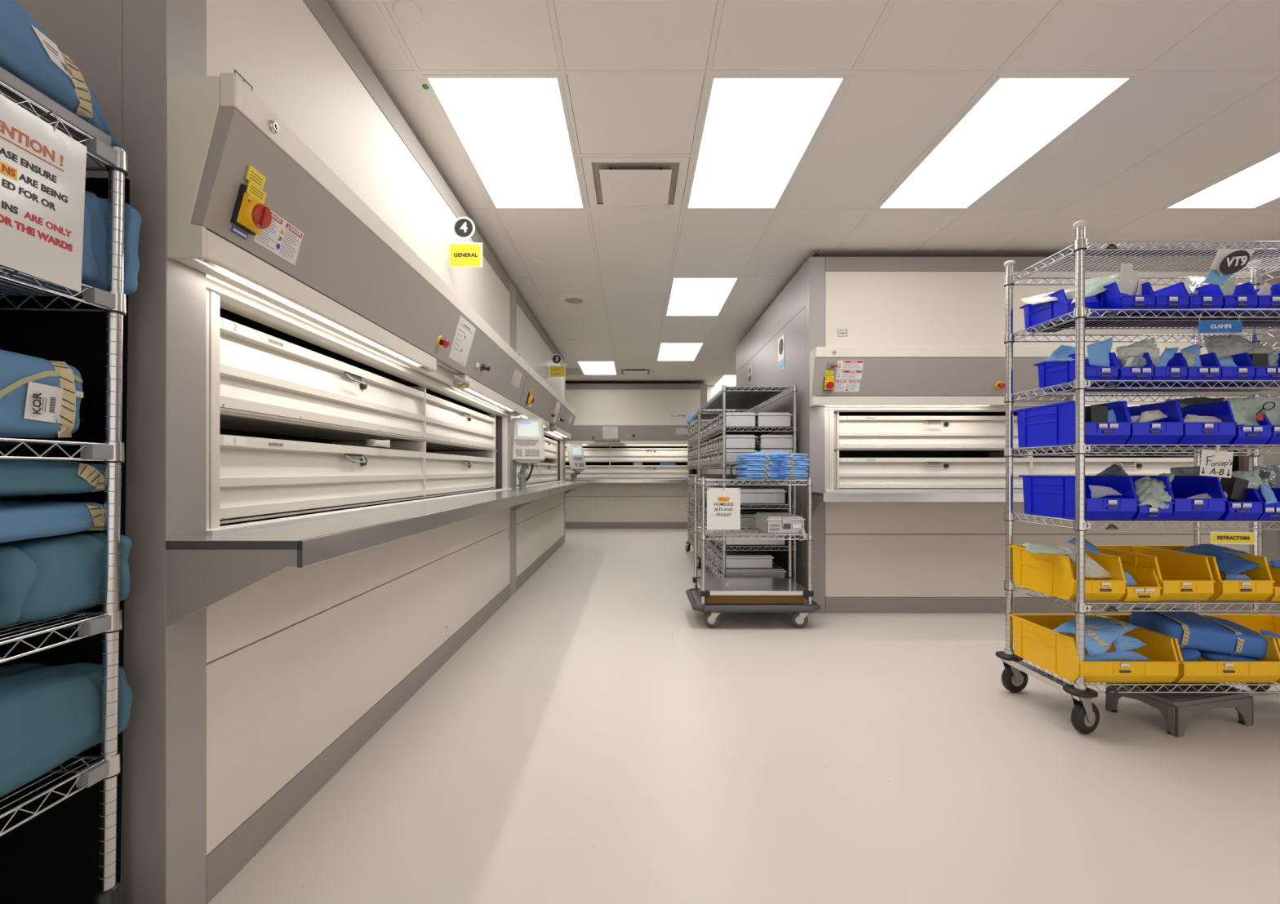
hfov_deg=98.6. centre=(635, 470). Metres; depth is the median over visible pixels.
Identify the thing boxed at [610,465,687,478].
tray
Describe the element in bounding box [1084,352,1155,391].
storage bin
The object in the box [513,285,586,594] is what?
machine
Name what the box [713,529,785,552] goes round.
container
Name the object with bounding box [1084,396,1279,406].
lamp
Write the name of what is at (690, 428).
container
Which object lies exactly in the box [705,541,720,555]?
container
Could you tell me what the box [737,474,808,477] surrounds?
wrap
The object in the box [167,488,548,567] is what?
countertop
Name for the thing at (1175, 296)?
storage bin
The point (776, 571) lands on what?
container
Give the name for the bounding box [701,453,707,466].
container
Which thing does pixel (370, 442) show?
pack
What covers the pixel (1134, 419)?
pouch
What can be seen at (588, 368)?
recessed light
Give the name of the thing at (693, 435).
container
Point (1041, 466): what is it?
tray
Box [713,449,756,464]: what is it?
container
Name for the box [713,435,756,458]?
container
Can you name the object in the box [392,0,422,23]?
cover plate
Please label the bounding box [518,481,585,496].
countertop
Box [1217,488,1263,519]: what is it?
storage bin
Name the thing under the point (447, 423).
tray
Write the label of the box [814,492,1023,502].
countertop
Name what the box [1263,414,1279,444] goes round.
storage bin
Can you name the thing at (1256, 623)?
storage bin
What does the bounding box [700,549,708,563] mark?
container
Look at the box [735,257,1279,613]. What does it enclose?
machine
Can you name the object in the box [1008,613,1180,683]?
storage bin
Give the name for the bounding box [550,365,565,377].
sign
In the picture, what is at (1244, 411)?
pouch
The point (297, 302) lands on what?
vertical storage carousel
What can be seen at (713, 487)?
container
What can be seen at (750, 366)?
wall sign
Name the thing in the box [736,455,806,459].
wrap
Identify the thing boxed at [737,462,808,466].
wrap
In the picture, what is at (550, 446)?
tray
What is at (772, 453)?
wrap
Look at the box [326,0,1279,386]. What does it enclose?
ceiling
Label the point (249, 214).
switch
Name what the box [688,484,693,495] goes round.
container
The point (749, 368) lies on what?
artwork
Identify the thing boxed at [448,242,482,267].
sign
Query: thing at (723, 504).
paper sign
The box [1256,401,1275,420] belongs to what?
scissors
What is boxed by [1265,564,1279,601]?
storage bin
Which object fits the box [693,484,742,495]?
container
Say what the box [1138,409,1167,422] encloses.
pouch
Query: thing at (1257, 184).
recessed light
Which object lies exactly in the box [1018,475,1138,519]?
storage bin
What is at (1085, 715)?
wire shelving rack
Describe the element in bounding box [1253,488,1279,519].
storage bin
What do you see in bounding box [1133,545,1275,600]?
storage bin
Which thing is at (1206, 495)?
pouch
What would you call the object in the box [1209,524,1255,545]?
sign
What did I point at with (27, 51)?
pack
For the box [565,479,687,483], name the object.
countertop
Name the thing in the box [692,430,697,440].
container
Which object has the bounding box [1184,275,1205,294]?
pouch
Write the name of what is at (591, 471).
tray
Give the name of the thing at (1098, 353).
pack
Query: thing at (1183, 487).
storage bin
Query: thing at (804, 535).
tag
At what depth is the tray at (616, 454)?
10.29 m
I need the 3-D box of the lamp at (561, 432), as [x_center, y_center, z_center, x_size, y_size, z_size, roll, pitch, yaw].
[-1.019,-0.518,7.540,0.082,0.066,1.534,0,0,0]
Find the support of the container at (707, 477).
on the container at (697, 484)
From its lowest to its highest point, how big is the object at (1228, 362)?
0.048 m
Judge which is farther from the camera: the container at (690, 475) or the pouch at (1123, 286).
the container at (690, 475)
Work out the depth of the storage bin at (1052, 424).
2.34 m
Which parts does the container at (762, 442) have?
lid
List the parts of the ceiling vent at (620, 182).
plate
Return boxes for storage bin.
[1008,545,1127,600]
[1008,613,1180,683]
[1013,400,1131,448]
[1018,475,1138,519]
[1019,288,1102,332]
[1033,352,1119,391]
[1072,282,1156,327]
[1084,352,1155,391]
[1093,475,1226,519]
[1094,545,1215,600]
[1095,613,1279,683]
[1106,282,1190,327]
[1106,352,1188,391]
[1119,563,1161,601]
[1124,400,1184,444]
[1130,487,1173,519]
[1133,282,1224,327]
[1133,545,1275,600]
[1134,352,1222,391]
[1167,282,1258,327]
[1167,352,1256,391]
[1176,400,1237,444]
[1195,282,1279,327]
[1198,613,1279,683]
[1200,353,1279,391]
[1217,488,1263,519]
[1227,415,1273,444]
[1242,314,1279,327]
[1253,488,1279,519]
[1257,321,1279,327]
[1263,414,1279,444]
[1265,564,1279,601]
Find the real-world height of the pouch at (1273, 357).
0.088 m
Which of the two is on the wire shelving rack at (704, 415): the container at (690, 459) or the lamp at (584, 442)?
the container at (690, 459)
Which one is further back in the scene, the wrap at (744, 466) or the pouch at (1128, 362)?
the wrap at (744, 466)
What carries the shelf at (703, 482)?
attached to the wire cart
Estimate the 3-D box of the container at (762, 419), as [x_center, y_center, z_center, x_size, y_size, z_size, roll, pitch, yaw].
[1.104,-0.408,4.540,0.292,0.118,0.285,0,0,0]
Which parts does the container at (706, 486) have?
lid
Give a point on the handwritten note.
(1217, 464)
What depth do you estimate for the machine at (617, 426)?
10.20 m
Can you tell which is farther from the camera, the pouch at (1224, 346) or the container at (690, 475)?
the container at (690, 475)
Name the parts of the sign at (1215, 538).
sign plate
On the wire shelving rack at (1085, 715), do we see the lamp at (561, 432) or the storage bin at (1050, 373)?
the storage bin at (1050, 373)
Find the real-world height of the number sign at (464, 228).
0.128 m
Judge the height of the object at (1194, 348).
0.116 m
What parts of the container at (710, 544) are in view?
lid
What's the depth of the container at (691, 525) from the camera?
7.00 m
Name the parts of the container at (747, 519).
lid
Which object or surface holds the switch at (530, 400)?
attached to the machine at (540, 525)
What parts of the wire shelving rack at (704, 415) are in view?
post, post, shelf, shelf, shelf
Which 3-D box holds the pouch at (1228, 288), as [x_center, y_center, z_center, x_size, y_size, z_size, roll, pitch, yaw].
[2.507,-0.776,2.342,0.078,0.103,0.038,0,0,0]
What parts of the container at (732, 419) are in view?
lid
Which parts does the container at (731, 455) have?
lid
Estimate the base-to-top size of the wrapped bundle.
0.158 m
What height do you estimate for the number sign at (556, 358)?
0.128 m
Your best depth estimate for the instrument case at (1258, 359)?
2.33 m
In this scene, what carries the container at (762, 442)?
on the container at (757, 451)
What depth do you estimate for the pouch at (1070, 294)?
2.48 m
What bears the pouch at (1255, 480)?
in the storage bin at (1270, 511)
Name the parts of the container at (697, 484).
lid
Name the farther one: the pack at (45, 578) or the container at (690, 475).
the container at (690, 475)
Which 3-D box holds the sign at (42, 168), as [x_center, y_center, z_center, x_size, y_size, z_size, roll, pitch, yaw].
[-1.043,-0.486,0.889,0.028,0.306,0.295,0,0,2]
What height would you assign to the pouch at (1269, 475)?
0.138 m
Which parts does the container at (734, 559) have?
lid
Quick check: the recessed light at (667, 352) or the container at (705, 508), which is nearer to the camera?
the container at (705, 508)
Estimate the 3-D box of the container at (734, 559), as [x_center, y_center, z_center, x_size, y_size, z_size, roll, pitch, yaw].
[0.874,0.763,4.540,0.462,0.165,0.285,0,0,0]
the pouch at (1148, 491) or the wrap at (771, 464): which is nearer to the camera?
the pouch at (1148, 491)
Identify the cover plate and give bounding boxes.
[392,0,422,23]
[527,259,539,265]
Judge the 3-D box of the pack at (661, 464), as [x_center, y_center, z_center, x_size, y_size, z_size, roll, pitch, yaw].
[0.613,-0.123,10.351,0.307,0.090,0.048,0,0,0]
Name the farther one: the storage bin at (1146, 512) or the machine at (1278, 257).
the machine at (1278, 257)
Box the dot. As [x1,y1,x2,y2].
[422,84,428,88]
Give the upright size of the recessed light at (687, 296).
0.015 m
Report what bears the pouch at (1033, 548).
on the storage bin at (1051, 575)
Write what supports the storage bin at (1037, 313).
on the wire shelving rack at (1085, 715)
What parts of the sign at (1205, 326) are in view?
sign plate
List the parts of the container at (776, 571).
lid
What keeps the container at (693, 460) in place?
on the wire shelving rack at (704, 415)
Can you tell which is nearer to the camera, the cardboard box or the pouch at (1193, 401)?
the pouch at (1193, 401)
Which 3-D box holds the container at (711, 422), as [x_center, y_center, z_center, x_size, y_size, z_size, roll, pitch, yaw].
[0.811,-0.400,5.184,0.312,0.134,0.285,0,0,0]
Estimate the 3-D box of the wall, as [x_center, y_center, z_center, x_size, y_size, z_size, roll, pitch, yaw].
[2.550,-0.425,10.950,12.300,3.000,0.200,0,0,0]
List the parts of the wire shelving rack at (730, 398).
post, shelf, shelf, post, shelf, shelf, shelf, shelf, post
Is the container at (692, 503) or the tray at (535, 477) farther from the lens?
the container at (692, 503)
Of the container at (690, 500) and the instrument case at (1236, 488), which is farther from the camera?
the container at (690, 500)
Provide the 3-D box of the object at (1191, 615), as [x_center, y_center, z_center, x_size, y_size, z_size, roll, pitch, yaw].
[2.508,0.675,2.449,0.142,0.080,0.242,0,0,4]
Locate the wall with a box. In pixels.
[706,385,735,475]
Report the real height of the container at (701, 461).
0.116 m
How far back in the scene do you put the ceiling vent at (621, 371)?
9.28 m
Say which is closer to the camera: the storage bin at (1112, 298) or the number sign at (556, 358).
the storage bin at (1112, 298)
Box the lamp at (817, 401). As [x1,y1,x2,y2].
[813,396,1005,406]
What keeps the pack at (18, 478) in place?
on the pack at (20, 520)
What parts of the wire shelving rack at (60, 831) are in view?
shelf, shelf, shelf, shelf, shelf, post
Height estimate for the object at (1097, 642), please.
0.099 m
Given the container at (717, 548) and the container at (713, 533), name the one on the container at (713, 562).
the container at (717, 548)
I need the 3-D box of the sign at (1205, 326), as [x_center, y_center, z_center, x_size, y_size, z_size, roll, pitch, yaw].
[2.369,-0.598,2.229,0.177,0.076,0.008,-1,0,0]
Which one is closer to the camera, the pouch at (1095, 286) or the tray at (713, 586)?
the pouch at (1095, 286)
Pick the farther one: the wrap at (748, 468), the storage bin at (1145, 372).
the wrap at (748, 468)
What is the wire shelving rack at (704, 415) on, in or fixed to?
on the floor
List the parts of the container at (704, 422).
lid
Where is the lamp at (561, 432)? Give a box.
[551,426,570,438]
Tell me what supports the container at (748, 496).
on the wire shelving rack at (730, 398)
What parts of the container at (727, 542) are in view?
lid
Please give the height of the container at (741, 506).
0.176 m
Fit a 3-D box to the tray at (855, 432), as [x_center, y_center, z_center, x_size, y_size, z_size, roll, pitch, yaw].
[2.299,-0.296,4.241,1.468,0.250,0.076,0,0,0]
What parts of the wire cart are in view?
post, post, post, post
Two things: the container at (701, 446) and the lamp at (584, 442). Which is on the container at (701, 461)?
the container at (701, 446)
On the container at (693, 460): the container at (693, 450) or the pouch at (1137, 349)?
the container at (693, 450)
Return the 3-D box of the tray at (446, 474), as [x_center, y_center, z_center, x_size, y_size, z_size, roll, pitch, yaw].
[-1.147,0.019,3.716,0.076,0.236,1.465,0,0,0]
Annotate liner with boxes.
[0,66,111,146]
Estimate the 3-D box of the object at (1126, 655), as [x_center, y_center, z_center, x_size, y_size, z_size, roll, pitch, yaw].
[2.004,0.776,2.303,0.299,0.048,0.044,0,0,-3]
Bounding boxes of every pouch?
[1020,288,1075,304]
[1022,542,1075,556]
[1057,546,1110,577]
[1071,273,1119,303]
[1088,485,1122,498]
[1095,464,1128,475]
[1115,337,1161,366]
[1117,263,1132,294]
[1124,356,1133,366]
[1128,270,1139,295]
[1130,415,1141,422]
[1134,472,1174,509]
[1135,280,1146,295]
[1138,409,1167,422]
[1165,396,1225,408]
[1170,466,1199,475]
[1180,351,1195,366]
[1183,414,1222,422]
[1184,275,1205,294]
[1186,491,1227,498]
[1204,334,1274,360]
[1218,275,1236,295]
[1223,396,1258,425]
[1231,468,1262,489]
[1251,395,1279,425]
[1253,462,1279,490]
[1257,281,1271,295]
[1267,347,1279,366]
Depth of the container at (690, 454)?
6.99 m
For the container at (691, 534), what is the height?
0.184 m
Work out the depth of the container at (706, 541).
5.44 m
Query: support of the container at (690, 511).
on the wire shelving rack at (704, 415)
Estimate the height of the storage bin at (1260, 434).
0.130 m
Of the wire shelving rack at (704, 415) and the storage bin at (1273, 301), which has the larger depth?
the wire shelving rack at (704, 415)
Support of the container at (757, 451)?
on the wire shelving rack at (730, 398)
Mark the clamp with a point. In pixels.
(815, 255)
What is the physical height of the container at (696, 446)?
0.192 m
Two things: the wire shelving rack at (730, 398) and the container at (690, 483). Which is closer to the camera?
the wire shelving rack at (730, 398)
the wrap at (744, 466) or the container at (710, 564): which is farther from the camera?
the container at (710, 564)
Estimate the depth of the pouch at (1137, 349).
2.34 m
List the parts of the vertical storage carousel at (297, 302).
panel, panel, panel, panel, panel, worktop sill, control panel, selector knob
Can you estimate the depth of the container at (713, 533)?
4.77 m
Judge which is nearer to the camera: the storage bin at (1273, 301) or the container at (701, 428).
the storage bin at (1273, 301)
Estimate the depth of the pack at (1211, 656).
2.31 m
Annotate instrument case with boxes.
[1084,405,1107,422]
[1220,477,1248,502]
[1248,353,1268,366]
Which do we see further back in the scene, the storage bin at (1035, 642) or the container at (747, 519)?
the container at (747, 519)
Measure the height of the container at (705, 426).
0.186 m
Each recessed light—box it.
[422,74,586,209]
[577,361,617,375]
[656,342,704,361]
[664,277,739,316]
[684,74,848,209]
[713,375,735,386]
[875,74,1137,209]
[1161,150,1279,209]
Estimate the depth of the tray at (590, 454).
10.29 m
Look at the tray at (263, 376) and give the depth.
1.91 m
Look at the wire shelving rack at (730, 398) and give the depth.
4.60 m
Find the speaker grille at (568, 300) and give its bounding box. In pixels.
[565,297,582,303]
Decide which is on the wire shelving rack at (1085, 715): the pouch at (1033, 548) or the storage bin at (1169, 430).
the storage bin at (1169, 430)
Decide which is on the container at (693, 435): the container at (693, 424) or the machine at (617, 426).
the container at (693, 424)
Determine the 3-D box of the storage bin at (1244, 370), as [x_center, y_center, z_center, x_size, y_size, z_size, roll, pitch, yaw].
[2.518,-0.436,2.446,0.147,0.130,0.301,0,0,0]
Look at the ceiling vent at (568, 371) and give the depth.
9.29 m
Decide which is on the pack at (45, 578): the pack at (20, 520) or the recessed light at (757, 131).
the pack at (20, 520)
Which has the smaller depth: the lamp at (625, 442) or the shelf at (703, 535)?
the shelf at (703, 535)
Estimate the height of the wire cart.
1.030 m
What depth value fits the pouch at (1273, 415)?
2.31 m
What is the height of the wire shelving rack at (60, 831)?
1.749 m
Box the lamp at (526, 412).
[515,408,549,427]
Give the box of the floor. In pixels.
[207,528,1279,903]
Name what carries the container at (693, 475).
on the container at (692, 485)
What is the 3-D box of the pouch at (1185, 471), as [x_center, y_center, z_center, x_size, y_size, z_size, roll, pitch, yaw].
[2.567,0.004,2.568,0.161,0.053,0.024,0,0,0]
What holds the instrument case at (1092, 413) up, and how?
in the storage bin at (1052, 424)
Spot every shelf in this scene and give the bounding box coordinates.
[695,479,807,485]
[695,527,807,540]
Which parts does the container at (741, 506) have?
lid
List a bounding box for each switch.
[230,164,271,239]
[525,387,534,405]
[822,370,834,392]
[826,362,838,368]
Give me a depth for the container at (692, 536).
6.66 m
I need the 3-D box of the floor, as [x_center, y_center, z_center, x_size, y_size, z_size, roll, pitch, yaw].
[2.550,1.125,3.825,12.700,0.100,14.450,0,0,0]
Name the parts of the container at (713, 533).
lid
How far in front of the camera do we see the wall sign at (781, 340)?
4.93 m
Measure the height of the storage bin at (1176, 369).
0.130 m
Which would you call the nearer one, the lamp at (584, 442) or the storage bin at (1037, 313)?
the storage bin at (1037, 313)
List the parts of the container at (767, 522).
lid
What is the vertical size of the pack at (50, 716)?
0.199 m
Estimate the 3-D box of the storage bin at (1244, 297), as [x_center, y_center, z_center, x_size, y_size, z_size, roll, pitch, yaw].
[2.502,-0.726,2.421,0.147,0.130,0.301,0,0,0]
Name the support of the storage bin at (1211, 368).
on the wire shelving rack at (1085, 715)
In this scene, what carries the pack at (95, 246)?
on the wire shelving rack at (60, 831)
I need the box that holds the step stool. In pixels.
[1105,682,1253,737]
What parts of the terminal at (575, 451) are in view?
support arm, trim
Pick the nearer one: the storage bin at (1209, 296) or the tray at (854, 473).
the storage bin at (1209, 296)
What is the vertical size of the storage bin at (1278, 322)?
0.130 m
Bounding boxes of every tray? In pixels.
[219,316,425,438]
[219,434,425,519]
[426,393,495,448]
[426,452,495,495]
[516,462,539,484]
[539,462,557,482]
[544,437,557,458]
[565,448,608,461]
[565,465,608,478]
[610,448,687,461]
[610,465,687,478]
[696,577,806,595]
[839,416,1018,448]
[839,457,1030,488]
[1032,457,1221,480]
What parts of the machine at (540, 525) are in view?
panel, panel, panel, worktop sill, control panel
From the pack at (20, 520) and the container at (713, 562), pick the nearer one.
the pack at (20, 520)
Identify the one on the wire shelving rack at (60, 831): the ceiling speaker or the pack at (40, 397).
the pack at (40, 397)
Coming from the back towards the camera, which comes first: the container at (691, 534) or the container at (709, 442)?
the container at (691, 534)
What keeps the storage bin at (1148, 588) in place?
on the wire shelving rack at (1085, 715)
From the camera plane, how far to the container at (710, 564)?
5.15 m
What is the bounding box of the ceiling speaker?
[556,293,591,305]
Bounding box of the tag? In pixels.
[800,528,807,541]
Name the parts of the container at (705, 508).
lid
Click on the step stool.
(1178, 710)
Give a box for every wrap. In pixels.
[734,465,807,468]
[735,457,808,462]
[735,470,806,473]
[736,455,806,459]
[736,471,808,475]
[736,476,807,479]
[737,451,808,457]
[737,460,808,463]
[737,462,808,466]
[737,467,808,471]
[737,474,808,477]
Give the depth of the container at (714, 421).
4.83 m
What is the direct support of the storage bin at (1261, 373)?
on the wire shelving rack at (1085, 715)
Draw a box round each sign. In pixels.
[0,93,86,292]
[448,216,475,239]
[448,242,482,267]
[549,354,561,364]
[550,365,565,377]
[706,488,740,529]
[748,364,751,383]
[777,333,784,372]
[1198,313,1242,333]
[1204,248,1255,285]
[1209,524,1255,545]
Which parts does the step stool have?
leg, leg, leg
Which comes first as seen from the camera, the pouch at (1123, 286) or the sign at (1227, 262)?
the sign at (1227, 262)
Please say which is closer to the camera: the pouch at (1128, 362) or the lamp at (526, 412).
the pouch at (1128, 362)
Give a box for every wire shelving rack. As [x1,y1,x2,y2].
[0,80,129,903]
[684,409,750,557]
[697,385,797,582]
[995,220,1279,734]
[1191,327,1279,613]
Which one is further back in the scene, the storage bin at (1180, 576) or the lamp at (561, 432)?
the lamp at (561, 432)
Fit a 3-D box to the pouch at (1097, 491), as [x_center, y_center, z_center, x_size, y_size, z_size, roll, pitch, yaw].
[1.975,0.091,2.313,0.142,0.060,0.026,0,0,-5]
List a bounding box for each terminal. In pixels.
[512,417,545,488]
[565,443,586,481]
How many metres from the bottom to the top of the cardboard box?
0.057 m
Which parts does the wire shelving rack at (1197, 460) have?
post, shelf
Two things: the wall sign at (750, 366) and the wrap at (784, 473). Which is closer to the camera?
the wrap at (784, 473)
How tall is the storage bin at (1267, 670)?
0.181 m
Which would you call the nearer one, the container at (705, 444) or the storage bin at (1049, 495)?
the storage bin at (1049, 495)
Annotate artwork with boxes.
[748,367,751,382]
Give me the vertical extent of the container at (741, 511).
0.178 m
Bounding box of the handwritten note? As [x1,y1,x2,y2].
[1199,445,1233,478]
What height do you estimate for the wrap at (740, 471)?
0.025 m
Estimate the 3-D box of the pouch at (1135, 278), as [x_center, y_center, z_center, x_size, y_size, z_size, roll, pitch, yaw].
[2.125,-0.796,2.349,0.041,0.121,0.017,0,0,0]
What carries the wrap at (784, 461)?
on the wrap at (771, 464)
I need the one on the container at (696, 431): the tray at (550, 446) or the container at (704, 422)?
the container at (704, 422)
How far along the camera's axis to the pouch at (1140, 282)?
2.33 m
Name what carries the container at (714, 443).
on the container at (715, 456)
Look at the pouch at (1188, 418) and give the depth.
2.32 m
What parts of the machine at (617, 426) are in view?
control panel, panel, frame, panel, panel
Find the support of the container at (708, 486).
on the wire shelving rack at (730, 398)
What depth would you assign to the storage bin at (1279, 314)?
2.46 m
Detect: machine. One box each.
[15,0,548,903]
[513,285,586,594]
[565,383,706,528]
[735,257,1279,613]
[1278,257,1279,613]
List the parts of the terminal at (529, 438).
support arm, trim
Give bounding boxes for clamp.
[811,249,821,257]
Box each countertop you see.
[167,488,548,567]
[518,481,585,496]
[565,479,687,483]
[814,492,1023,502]
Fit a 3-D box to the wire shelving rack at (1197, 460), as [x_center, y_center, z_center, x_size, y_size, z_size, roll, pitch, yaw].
[3.580,0.125,2.845,0.941,1.900,0.490,0,0,0]
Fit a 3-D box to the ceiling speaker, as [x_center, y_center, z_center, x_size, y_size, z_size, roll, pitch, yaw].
[-0.600,-1.669,5.380,0.330,0.019,0.330,0,0,0]
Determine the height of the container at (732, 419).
0.118 m
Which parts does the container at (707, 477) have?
lid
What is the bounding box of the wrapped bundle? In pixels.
[1128,607,1267,658]
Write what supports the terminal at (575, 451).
on the machine at (540, 525)
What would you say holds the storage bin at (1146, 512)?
on the wire shelving rack at (1085, 715)
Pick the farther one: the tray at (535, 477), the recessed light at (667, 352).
the recessed light at (667, 352)
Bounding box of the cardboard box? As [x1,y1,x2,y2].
[699,589,804,604]
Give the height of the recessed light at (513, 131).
0.015 m
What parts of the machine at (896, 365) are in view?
panel, panel, panel, worktop sill, frame, panel, panel, panel, control panel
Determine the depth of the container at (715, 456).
4.82 m
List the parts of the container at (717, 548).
lid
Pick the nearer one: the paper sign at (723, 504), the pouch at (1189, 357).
the pouch at (1189, 357)
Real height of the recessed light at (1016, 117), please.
0.015 m
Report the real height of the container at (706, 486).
0.200 m
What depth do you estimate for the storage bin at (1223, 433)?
2.27 m
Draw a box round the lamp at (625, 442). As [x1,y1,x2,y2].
[623,440,690,444]
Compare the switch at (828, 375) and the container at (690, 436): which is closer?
the switch at (828, 375)
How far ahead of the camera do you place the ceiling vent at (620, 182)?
3.16 m
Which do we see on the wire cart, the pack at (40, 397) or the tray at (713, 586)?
the tray at (713, 586)
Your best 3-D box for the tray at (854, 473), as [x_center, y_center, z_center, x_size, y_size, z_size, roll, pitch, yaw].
[2.299,0.019,4.241,1.468,0.236,0.076,0,0,0]
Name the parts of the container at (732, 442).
lid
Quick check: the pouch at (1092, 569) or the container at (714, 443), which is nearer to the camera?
the pouch at (1092, 569)
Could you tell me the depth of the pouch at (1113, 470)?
2.54 m
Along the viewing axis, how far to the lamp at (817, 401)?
4.07 m
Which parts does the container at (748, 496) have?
lid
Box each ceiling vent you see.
[565,368,582,374]
[581,156,689,208]
[617,368,653,375]
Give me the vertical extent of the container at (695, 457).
0.122 m
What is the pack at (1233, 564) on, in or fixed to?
on the storage bin at (1260, 588)
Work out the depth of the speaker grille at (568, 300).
5.37 m
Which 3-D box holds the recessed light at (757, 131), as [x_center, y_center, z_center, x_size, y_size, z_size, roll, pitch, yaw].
[0.610,-1.681,2.927,0.586,0.015,1.195,0,0,0]
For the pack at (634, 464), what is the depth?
10.34 m
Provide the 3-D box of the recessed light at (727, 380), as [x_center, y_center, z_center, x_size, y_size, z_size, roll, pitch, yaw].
[1.830,-1.681,10.242,0.586,0.015,1.195,0,0,0]
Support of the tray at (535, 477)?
on the machine at (540, 525)
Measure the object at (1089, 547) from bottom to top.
0.069 m
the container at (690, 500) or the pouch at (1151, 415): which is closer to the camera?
the pouch at (1151, 415)
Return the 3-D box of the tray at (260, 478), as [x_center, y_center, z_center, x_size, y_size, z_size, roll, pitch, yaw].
[-1.147,0.019,2.231,0.076,0.236,1.468,0,0,0]
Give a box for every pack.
[0,0,119,146]
[0,190,141,294]
[0,349,83,438]
[0,460,121,498]
[0,499,104,542]
[0,532,132,626]
[0,662,132,797]
[365,439,390,448]
[633,462,642,465]
[659,462,675,465]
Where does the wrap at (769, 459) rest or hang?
on the wrap at (784, 461)
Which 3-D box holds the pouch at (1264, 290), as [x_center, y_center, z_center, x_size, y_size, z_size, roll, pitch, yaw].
[2.658,-0.768,2.341,0.082,0.069,0.019,0,0,0]
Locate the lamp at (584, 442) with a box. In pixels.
[565,440,595,444]
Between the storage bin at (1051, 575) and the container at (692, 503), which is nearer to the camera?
the storage bin at (1051, 575)
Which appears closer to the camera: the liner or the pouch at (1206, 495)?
the liner
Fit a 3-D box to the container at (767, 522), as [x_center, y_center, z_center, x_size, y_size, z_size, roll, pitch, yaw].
[1.032,0.376,3.970,0.265,0.115,0.421,0,0,0]
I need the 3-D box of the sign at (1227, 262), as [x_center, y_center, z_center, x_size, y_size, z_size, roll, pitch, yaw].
[2.371,-0.815,2.197,0.200,0.168,0.059,0,0,0]
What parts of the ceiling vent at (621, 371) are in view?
plate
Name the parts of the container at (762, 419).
lid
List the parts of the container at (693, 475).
lid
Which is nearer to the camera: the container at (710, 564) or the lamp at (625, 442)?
the container at (710, 564)
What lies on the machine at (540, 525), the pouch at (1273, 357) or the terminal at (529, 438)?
the terminal at (529, 438)
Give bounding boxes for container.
[684,474,693,487]
[684,532,692,546]
[685,510,693,521]
[686,457,692,466]
[686,499,706,510]
[686,523,697,533]
[687,446,697,457]
[687,448,693,457]
[687,535,693,546]
[688,426,692,435]
[688,431,695,444]
[688,433,692,444]
[688,474,733,484]
[688,482,693,492]
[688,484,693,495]
[688,501,706,513]
[689,445,697,462]
[689,456,696,469]
[690,423,695,432]
[690,475,742,485]
[691,455,697,466]
[692,419,712,433]
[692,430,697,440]
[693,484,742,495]
[694,426,703,442]
[694,454,704,465]
[697,443,704,454]
[697,485,755,505]
[697,505,750,520]
[699,424,709,442]
[699,441,708,454]
[700,537,718,553]
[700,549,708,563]
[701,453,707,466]
[703,421,714,435]
[704,440,714,453]
[705,507,757,520]
[705,510,764,527]
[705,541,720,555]
[705,546,761,567]
[705,552,713,568]
[706,416,718,435]
[706,452,712,464]
[706,486,762,488]
[706,528,759,545]
[708,450,718,470]
[709,437,720,452]
[711,558,774,577]
[712,564,786,577]
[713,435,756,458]
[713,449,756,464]
[713,487,773,488]
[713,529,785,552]
[713,551,773,571]
[715,412,756,429]
[740,488,786,504]
[740,512,756,527]
[753,435,793,449]
[754,512,805,533]
[755,412,791,426]
[756,449,793,453]
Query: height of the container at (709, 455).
0.118 m
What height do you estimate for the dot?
0.004 m
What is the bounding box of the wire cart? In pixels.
[685,476,821,628]
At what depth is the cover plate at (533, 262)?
4.41 m
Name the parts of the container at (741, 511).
lid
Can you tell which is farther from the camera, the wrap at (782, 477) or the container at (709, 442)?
the container at (709, 442)
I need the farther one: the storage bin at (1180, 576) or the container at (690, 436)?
the container at (690, 436)

